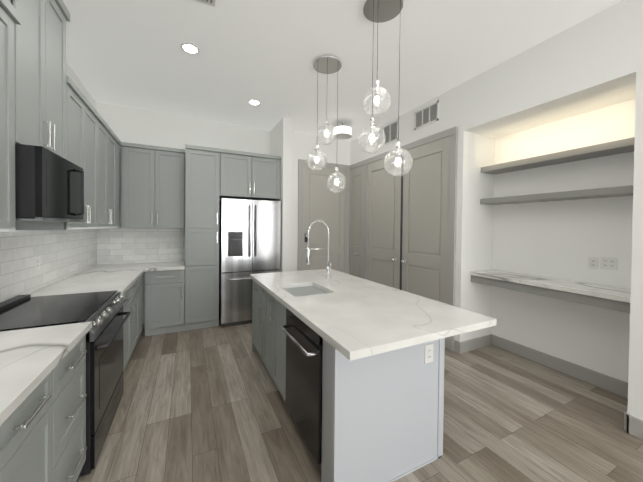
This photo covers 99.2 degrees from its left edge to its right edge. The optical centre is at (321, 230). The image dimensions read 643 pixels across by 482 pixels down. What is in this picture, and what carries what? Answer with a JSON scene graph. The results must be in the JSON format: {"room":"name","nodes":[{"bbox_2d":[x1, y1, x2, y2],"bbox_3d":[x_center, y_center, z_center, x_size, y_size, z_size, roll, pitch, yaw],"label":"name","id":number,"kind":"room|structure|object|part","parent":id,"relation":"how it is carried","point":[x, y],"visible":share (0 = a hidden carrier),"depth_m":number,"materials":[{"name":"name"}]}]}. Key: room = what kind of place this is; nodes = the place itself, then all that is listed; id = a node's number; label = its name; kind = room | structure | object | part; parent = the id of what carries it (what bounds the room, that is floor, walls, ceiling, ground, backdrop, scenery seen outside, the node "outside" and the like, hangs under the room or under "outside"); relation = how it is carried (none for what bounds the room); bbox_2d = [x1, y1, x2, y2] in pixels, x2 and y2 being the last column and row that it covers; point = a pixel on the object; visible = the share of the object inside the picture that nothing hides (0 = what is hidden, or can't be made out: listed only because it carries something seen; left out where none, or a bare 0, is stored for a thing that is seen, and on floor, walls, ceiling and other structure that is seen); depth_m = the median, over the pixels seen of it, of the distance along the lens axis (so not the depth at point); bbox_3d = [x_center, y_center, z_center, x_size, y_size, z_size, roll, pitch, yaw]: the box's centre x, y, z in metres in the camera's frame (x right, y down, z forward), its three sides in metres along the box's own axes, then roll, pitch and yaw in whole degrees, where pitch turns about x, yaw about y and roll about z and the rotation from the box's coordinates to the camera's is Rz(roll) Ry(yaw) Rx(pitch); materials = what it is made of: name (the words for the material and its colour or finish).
{"room":"kitchen","nodes":[
{"label":"kitchen","id":0,"kind":"room"},
{"bbox_2d":[30,61,101,293],"bbox_3d":[-1.271,-0.124,-0.190,0.150,3.200,9.215,0,1,-26],"label":"wall","id":1,"kind":"structure","parent":0,"point":[69,72],"depth_m":3.61,"materials":[{"name":"white paint"}]},
{"bbox_2d":[0,0,19,232],"bbox_3d":[-1.579,-0.563,0.996,0.322,1.160,0.853,0,1,-26],"label":"upper cabinet","id":2,"kind":"object","parent":1,"relation":"attached to","point":[9,14],"depth_m":1.40,"materials":[{"name":"grey wood"}]},
{"bbox_2d":[12,0,71,161],"bbox_3d":[-1.915,-1.057,1.684,0.322,1.160,0.679,0,1,-26],"label":"upper cabinet","id":3,"kind":"object","parent":1,"relation":"attached to","point":[45,103],"depth_m":1.74,"materials":[{"name":"grey wood"}]},
{"bbox_2d":[15,144,83,221],"bbox_3d":[-1.855,-0.266,1.726,0.470,0.409,0.668,0,1,-26],"label":"microwave","id":4,"kind":"object","parent":3,"relation":"attached to","point":[49,185],"visible":0.92,"depth_m":1.55,"materials":[{"name":"black metal"}]},
{"bbox_2d":[0,229,96,301],"bbox_3d":[-2.150,0.249,1.780,0.006,0.538,4.615,0,1,-26],"label":"backsplash","id":5,"kind":"structure","parent":1,"relation":"attached to","point":[63,254],"depth_m":2.39,"materials":[{"name":"tile"}]},
{"bbox_2d":[35,256,39,270],"bbox_3d":[-2.405,0.280,2.316,0.009,0.114,0.070,0,1,-26],"label":"outlet","id":6,"kind":"object","parent":5,"relation":"attached to","point":[37,259],"depth_m":2.31,"materials":[{"name":"white plastic"}]},
{"bbox_2d":[20,80,99,229],"bbox_3d":[-2.255,-0.590,2.377,0.322,1.160,0.833,0,1,-26],"label":"upper cabinet","id":7,"kind":"object","parent":1,"relation":"attached to","point":[85,118],"depth_m":2.44,"materials":[{"name":"grey wood"}]},
{"bbox_2d":[100,116,115,228],"bbox_3d":[-2.574,-0.602,3.029,0.322,1.160,0.860,0,1,-26],"label":"upper cabinet","id":8,"kind":"object","parent":1,"relation":"attached to","point":[107,137],"depth_m":3.11,"materials":[{"name":"grey wood"}]},
{"bbox_2d":[116,136,119,227],"bbox_3d":[-2.794,-0.611,3.478,0.322,1.160,0.261,0,1,-26],"label":"upper cabinet","id":9,"kind":"object","parent":1,"relation":"attached to","point":[117,139],"depth_m":3.56,"materials":[{"name":"grey wood"}]},
{"bbox_2d":[97,228,184,264],"bbox_3d":[-2.665,0.211,4.094,1.117,0.538,0.006,0,1,-26],"label":"backsplash","id":10,"kind":"structure","parent":1,"relation":"attached to","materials":[{"name":"tile"}]},
{"bbox_2d":[120,141,184,227],"bbox_3d":[-2.436,-0.614,4.005,0.784,1.160,0.322,0,1,-26],"label":"upper cabinet","id":11,"kind":"object","parent":1,"relation":"attached to","point":[152,178],"depth_m":3.85,"materials":[{"name":"grey wood"}]},
{"bbox_2d":[274,117,293,271],"bbox_3d":[-0.669,-0.184,4.565,0.130,3.200,0.530,0,1,-26],"label":"wall","id":12,"kind":"structure","parent":0,"point":[283,135],"depth_m":4.34,"materials":[{"name":"white paint"}]},
{"bbox_2d":[221,149,280,200],"bbox_3d":[-1.198,-0.850,4.446,0.920,0.675,0.612,0,1,-26],"label":"upper cabinet","id":13,"kind":"object","parent":12,"relation":"attached to","point":[244,175],"depth_m":4.16,"materials":[{"name":"grey wood"}]},
{"bbox_2d":[297,159,349,273],"bbox_3d":[0.082,0.062,5.190,1.106,2.705,0.088,0,1,-26],"label":"door","id":14,"kind":"structure","parent":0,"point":[318,199],"depth_m":5.18,"materials":[{"name":"grey wood"}]},
{"bbox_2d":[63,0,621,140],"bbox_3d":[0.863,-1.769,1.046,5.361,0.100,9.315,0,1,-26],"label":"ceiling","id":15,"kind":"structure","parent":0,"point":[133,54],"depth_m":2.67,"materials":[{"name":"white paint"}]},
{"bbox_2d":[180,43,199,53],"bbox_3d":[-1.271,-1.761,2.647,0.169,0.006,0.169,1,1,19],"label":"recessed light","id":16,"kind":"object","parent":15,"relation":"in","point":[189,48],"depth_m":2.64,"materials":[{"name":"white plastic"}]},
{"bbox_2d":[195,0,215,6],"bbox_3d":[-0.851,-1.742,1.941,0.205,0.014,0.328,0,1,-26],"label":"air vent","id":17,"kind":"object","parent":15,"relation":"in","point":[209,2],"depth_m":2.08,"materials":[{"name":"white plastic"}]},
{"bbox_2d":[248,99,259,104],"bbox_3d":[-0.929,-1.773,3.783,0.169,0.006,0.169,1,1,19],"label":"recessed light","id":18,"kind":"object","parent":15,"relation":"in","point":[253,102],"depth_m":3.78,"materials":[{"name":"white plastic"}]},
{"bbox_2d":[307,54,346,192],"bbox_3d":[0.060,-1.077,2.871,0.415,1.353,0.401,0,1,-41],"label":"pendant light","id":19,"kind":"object","parent":15,"relation":"hanging from","point":[326,63],"depth_m":2.86,"materials":[{"name":"clear glass"}]},
{"bbox_3d":[-0.048,-0.738,2.875,0.211,0.212,0.201,1,1,31],"label":"pendant light globe","id":20,"kind":"part","parent":19,"relation":"part of"},
{"bbox_3d":[0.054,-1.012,2.876,0.211,0.212,0.201,1,1,31],"label":"pendant light globe","id":21,"kind":"part","parent":19,"relation":"part of"},
{"bbox_3d":[0.160,-0.505,2.879,0.211,0.212,0.201,1,1,31],"label":"pendant light globe","id":22,"kind":"part","parent":19,"relation":"part of"},
{"bbox_2d":[334,122,351,139],"bbox_3d":[0.345,-1.663,4.516,0.310,0.220,0.310,0,1,-26],"label":"flush-mount ceiling light","id":23,"kind":"object","parent":15,"relation":"attached to","point":[343,131],"visible":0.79,"depth_m":4.42,"materials":[{"name":"white glass"}]},
{"bbox_2d":[358,0,412,176],"bbox_3d":[0.492,-1.076,2.100,0.414,1.323,0.457,0,1,-41],"label":"pendant light","id":24,"kind":"object","parent":15,"relation":"hanging from","point":[379,11],"depth_m":2.10,"materials":[{"name":"clear glass"}]},
{"bbox_3d":[0.392,-0.722,2.124,0.041,0.071,0.041,0,1,-41],"label":"pendant light bulb","id":25,"kind":"part","parent":24,"relation":"part of","materials":[{"name":"white glass"}]},
{"bbox_3d":[0.428,-1.009,2.116,0.041,0.071,0.041,0,1,-41],"label":"pendant light bulb","id":26,"kind":"part","parent":24,"relation":"part of","materials":[{"name":"white glass"}]},
{"bbox_3d":[0.430,-0.997,2.114,0.206,0.212,0.201,1,1,31],"label":"pendant light globe","id":27,"kind":"part","parent":24,"relation":"part of"},
{"bbox_3d":[0.487,-0.615,2.106,0.409,0.401,0.215,1,1,13],"label":"pendant light globe","id":28,"kind":"part","parent":24,"relation":"part of"},
{"bbox_3d":[0.585,-0.531,2.086,0.041,0.071,0.041,0,1,-41],"label":"pendant light bulb","id":29,"kind":"part","parent":24,"relation":"part of","materials":[{"name":"white glass"}]},
{"bbox_2d":[76,320,642,481],"bbox_3d":[0.829,1.530,1.092,5.361,0.100,9.315,0,1,-26],"label":"floor","id":30,"kind":"structure","parent":0,"point":[208,404],"depth_m":2.07,"materials":[{"name":"brown wood"}]},
{"bbox_2d":[0,365,59,481],"bbox_3d":[-1.251,1.025,0.646,0.613,0.880,0.961,0,1,-26],"label":"base cabinet","id":31,"kind":"object","parent":30,"relation":"on","point":[43,394],"depth_m":1.07,"materials":[{"name":"grey wood"}]},
{"bbox_2d":[0,321,91,424],"bbox_3d":[-1.239,0.565,0.658,0.641,0.040,1.788,0,1,-26],"label":"countertop","id":32,"kind":"structure","parent":31,"relation":"on","point":[27,356],"depth_m":1.18,"materials":[{"name":"white stone"}]},
{"bbox_2d":[0,290,130,476],"bbox_3d":[-1.793,0.968,1.863,0.709,0.950,0.827,0,1,-26],"label":"range oven","id":33,"kind":"object","parent":30,"relation":"on","point":[103,312],"visible":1,"depth_m":1.78,"materials":[{"name":"black metal"}]},
{"bbox_2d":[60,337,86,481],"bbox_3d":[-1.542,1.014,1.242,0.613,0.880,0.488,0,1,-26],"label":"base cabinet","id":34,"kind":"object","parent":30,"relation":"on","point":[73,394],"depth_m":1.42,"materials":[{"name":"grey wood"}]},
{"bbox_2d":[29,281,139,372],"bbox_3d":[-2.263,0.986,2.715,0.613,0.880,1.091,0,1,-26],"label":"base cabinet","id":35,"kind":"object","parent":30,"relation":"on","point":[131,327],"depth_m":2.84,"materials":[{"name":"grey wood"}]},
{"bbox_2d":[31,263,151,296],"bbox_3d":[-2.439,0.518,3.109,0.641,0.040,1.969,0,1,-26],"label":"countertop","id":36,"kind":"structure","parent":35,"relation":"on","point":[121,278],"depth_m":2.76,"materials":[{"name":"white stone"}]},
{"bbox_2d":[140,273,142,333],"bbox_3d":[-2.544,0.975,3.288,0.613,0.880,0.306,0,1,-26],"label":"base cabinet","id":37,"kind":"object","parent":30,"relation":"on","point":[140,273],"depth_m":3.44,"materials":[{"name":"grey wood"}]},
{"bbox_2d":[144,261,184,335],"bbox_3d":[-2.248,0.968,3.967,0.475,0.880,0.612,0,1,-26],"label":"base cabinet","id":38,"kind":"object","parent":30,"relation":"on","point":[164,291],"depth_m":3.70,"materials":[{"name":"grey wood"}]},
{"bbox_2d":[144,261,183,272],"bbox_3d":[-2.234,0.509,3.949,0.467,0.040,0.640,0,1,-26],"label":"countertop","id":39,"kind":"structure","parent":38,"relation":"on","point":[155,267],"depth_m":3.76,"materials":[{"name":"white stone"}]},
{"bbox_2d":[185,144,220,330],"bbox_3d":[-1.822,0.110,4.158,0.448,2.600,0.612,0,1,-26],"label":"tall cabinet","id":40,"kind":"object","parent":30,"relation":"on","point":[213,176],"depth_m":3.89,"materials":[{"name":"grey wood"}]},
{"bbox_2d":[219,198,280,326],"bbox_3d":[-1.181,0.470,4.418,0.887,1.885,0.722,0,1,-26],"label":"refrigerator","id":41,"kind":"object","parent":30,"relation":"on","point":[249,237],"visible":0.81,"depth_m":4.10,"materials":[{"name":"grey metal"}]},
{"bbox_2d":[250,276,449,481],"bbox_3d":[-0.040,1.011,2.491,0.883,0.880,2.026,0,1,-26],"label":"kitchen island","id":42,"kind":"object","parent":30,"relation":"on","point":[354,365],"depth_m":1.62,"materials":[{"name":"grey"}]},
{"bbox_2d":[281,308,322,470],"bbox_3d":[0.104,1.022,1.955,0.669,0.876,0.592,0,1,-26],"label":"dishwasher","id":43,"kind":"object","parent":42,"relation":"in","point":[304,344],"depth_m":1.73,"materials":[{"name":"black metal"}]},
{"bbox_2d":[250,272,429,359],"bbox_3d":[-0.137,0.552,2.344,0.493,0.040,2.216,0,1,-26],"label":"island countertop","id":44,"kind":"structure","parent":42,"relation":"on","point":[357,331],"depth_m":1.64,"materials":[{"name":"white stone"}]},
{"bbox_2d":[286,284,325,295],"bbox_3d":[-0.154,0.674,2.507,0.400,0.232,0.509,0,1,-26],"label":"sink","id":45,"kind":"object","parent":44,"relation":"in","point":[295,289],"depth_m":2.60,"materials":[{"name":"grey metal"}]},
{"bbox_2d":[306,220,333,279],"bbox_3d":[-0.024,0.203,2.951,0.304,0.644,0.097,0,1,-26],"label":"faucet","id":46,"kind":"object","parent":44,"relation":"on","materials":[{"name":"silver metal"}]},
{"bbox_2d":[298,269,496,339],"bbox_3d":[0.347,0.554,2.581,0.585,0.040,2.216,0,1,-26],"label":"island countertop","id":47,"kind":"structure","parent":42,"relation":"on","point":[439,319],"depth_m":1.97,"materials":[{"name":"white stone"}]},
{"bbox_2d":[346,0,642,419],"bbox_3d":[2.837,-0.109,1.721,0.811,3.200,9.035,0,1,-26],"label":"wall","id":48,"kind":"structure","parent":0,"point":[580,84],"depth_m":2.76,"materials":[{"name":"white paint"}]},
{"bbox_2d":[376,120,397,147],"bbox_3d":[1.062,-1.560,4.446,0.012,0.310,0.540,0,1,-26],"label":"air vent","id":49,"kind":"object","parent":48,"relation":"in","point":[391,130],"depth_m":4.38,"materials":[{"name":"white plastic"}]},
{"bbox_2d":[349,126,457,350],"bbox_3d":[1.047,0.084,4.364,0.105,2.705,2.421,0,1,-26],"label":"closet doors","id":50,"kind":"structure","parent":48,"relation":"attached to","point":[402,233],"depth_m":3.93,"materials":[{"name":"grey wood"}]},
{"bbox_2d":[414,101,438,129],"bbox_3d":[1.420,-1.556,3.714,0.012,0.250,0.410,0,1,-26],"label":"air vent","id":51,"kind":"object","parent":48,"relation":"in","point":[426,115],"depth_m":3.70,"materials":[{"name":"white plastic"}]},
{"bbox_2d":[457,334,491,353],"bbox_3d":[1.897,1.391,3.370,0.591,0.135,0.026,0,1,-26],"label":"baseboard","id":52,"kind":"structure","parent":48,"relation":"attached to","point":[483,341],"depth_m":3.34,"materials":[{"name":"grey wood"}]},
{"bbox_2d":[470,269,630,312],"bbox_3d":[2.282,0.569,2.780,0.425,0.125,1.376,0,1,-26],"label":"shelf","id":53,"kind":"object","parent":48,"relation":"attached to","point":[611,298],"visible":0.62,"depth_m":2.56,"materials":[{"name":"stone"}]},
{"bbox_2d":[480,137,634,204],"bbox_3d":[2.377,-0.539,2.805,0.272,0.449,1.376,0,1,-26],"label":"shelves","id":54,"kind":"object","parent":48,"relation":"attached to","point":[607,149],"visible":1,"depth_m":2.65,"materials":[{"name":"grey wood"}]},
{"bbox_2d":[492,334,627,397],"bbox_3d":[2.477,1.404,2.882,0.016,0.135,1.394,0,1,-26],"label":"baseboard","id":55,"kind":"structure","parent":48,"relation":"attached to","point":[611,384],"depth_m":2.80,"materials":[{"name":"grey"}]},
{"bbox_2d":[588,257,597,268],"bbox_3d":[2.609,0.312,2.628,0.008,0.114,0.070,0,1,-26],"label":"outlet","id":56,"kind":"object","parent":48,"relation":"attached to","point":[592,261],"depth_m":2.62,"materials":[{"name":"white plastic"}]},
{"bbox_2d":[600,257,617,270],"bbox_3d":[2.657,0.303,2.529,0.008,0.114,0.116,0,1,-26],"label":"outlet","id":57,"kind":"object","parent":48,"relation":"attached to","point":[609,263],"depth_m":2.52,"materials":[{"name":"white plastic"}]},
{"bbox_2d":[624,411,642,439],"bbox_3d":[3.090,1.447,0.283,0.019,0.135,3.878,0,1,-26],"label":"baseboard","id":58,"kind":"structure","parent":48,"relation":"attached to","point":[633,425],"depth_m":1.97,"materials":[{"name":"grey"}]}
]}

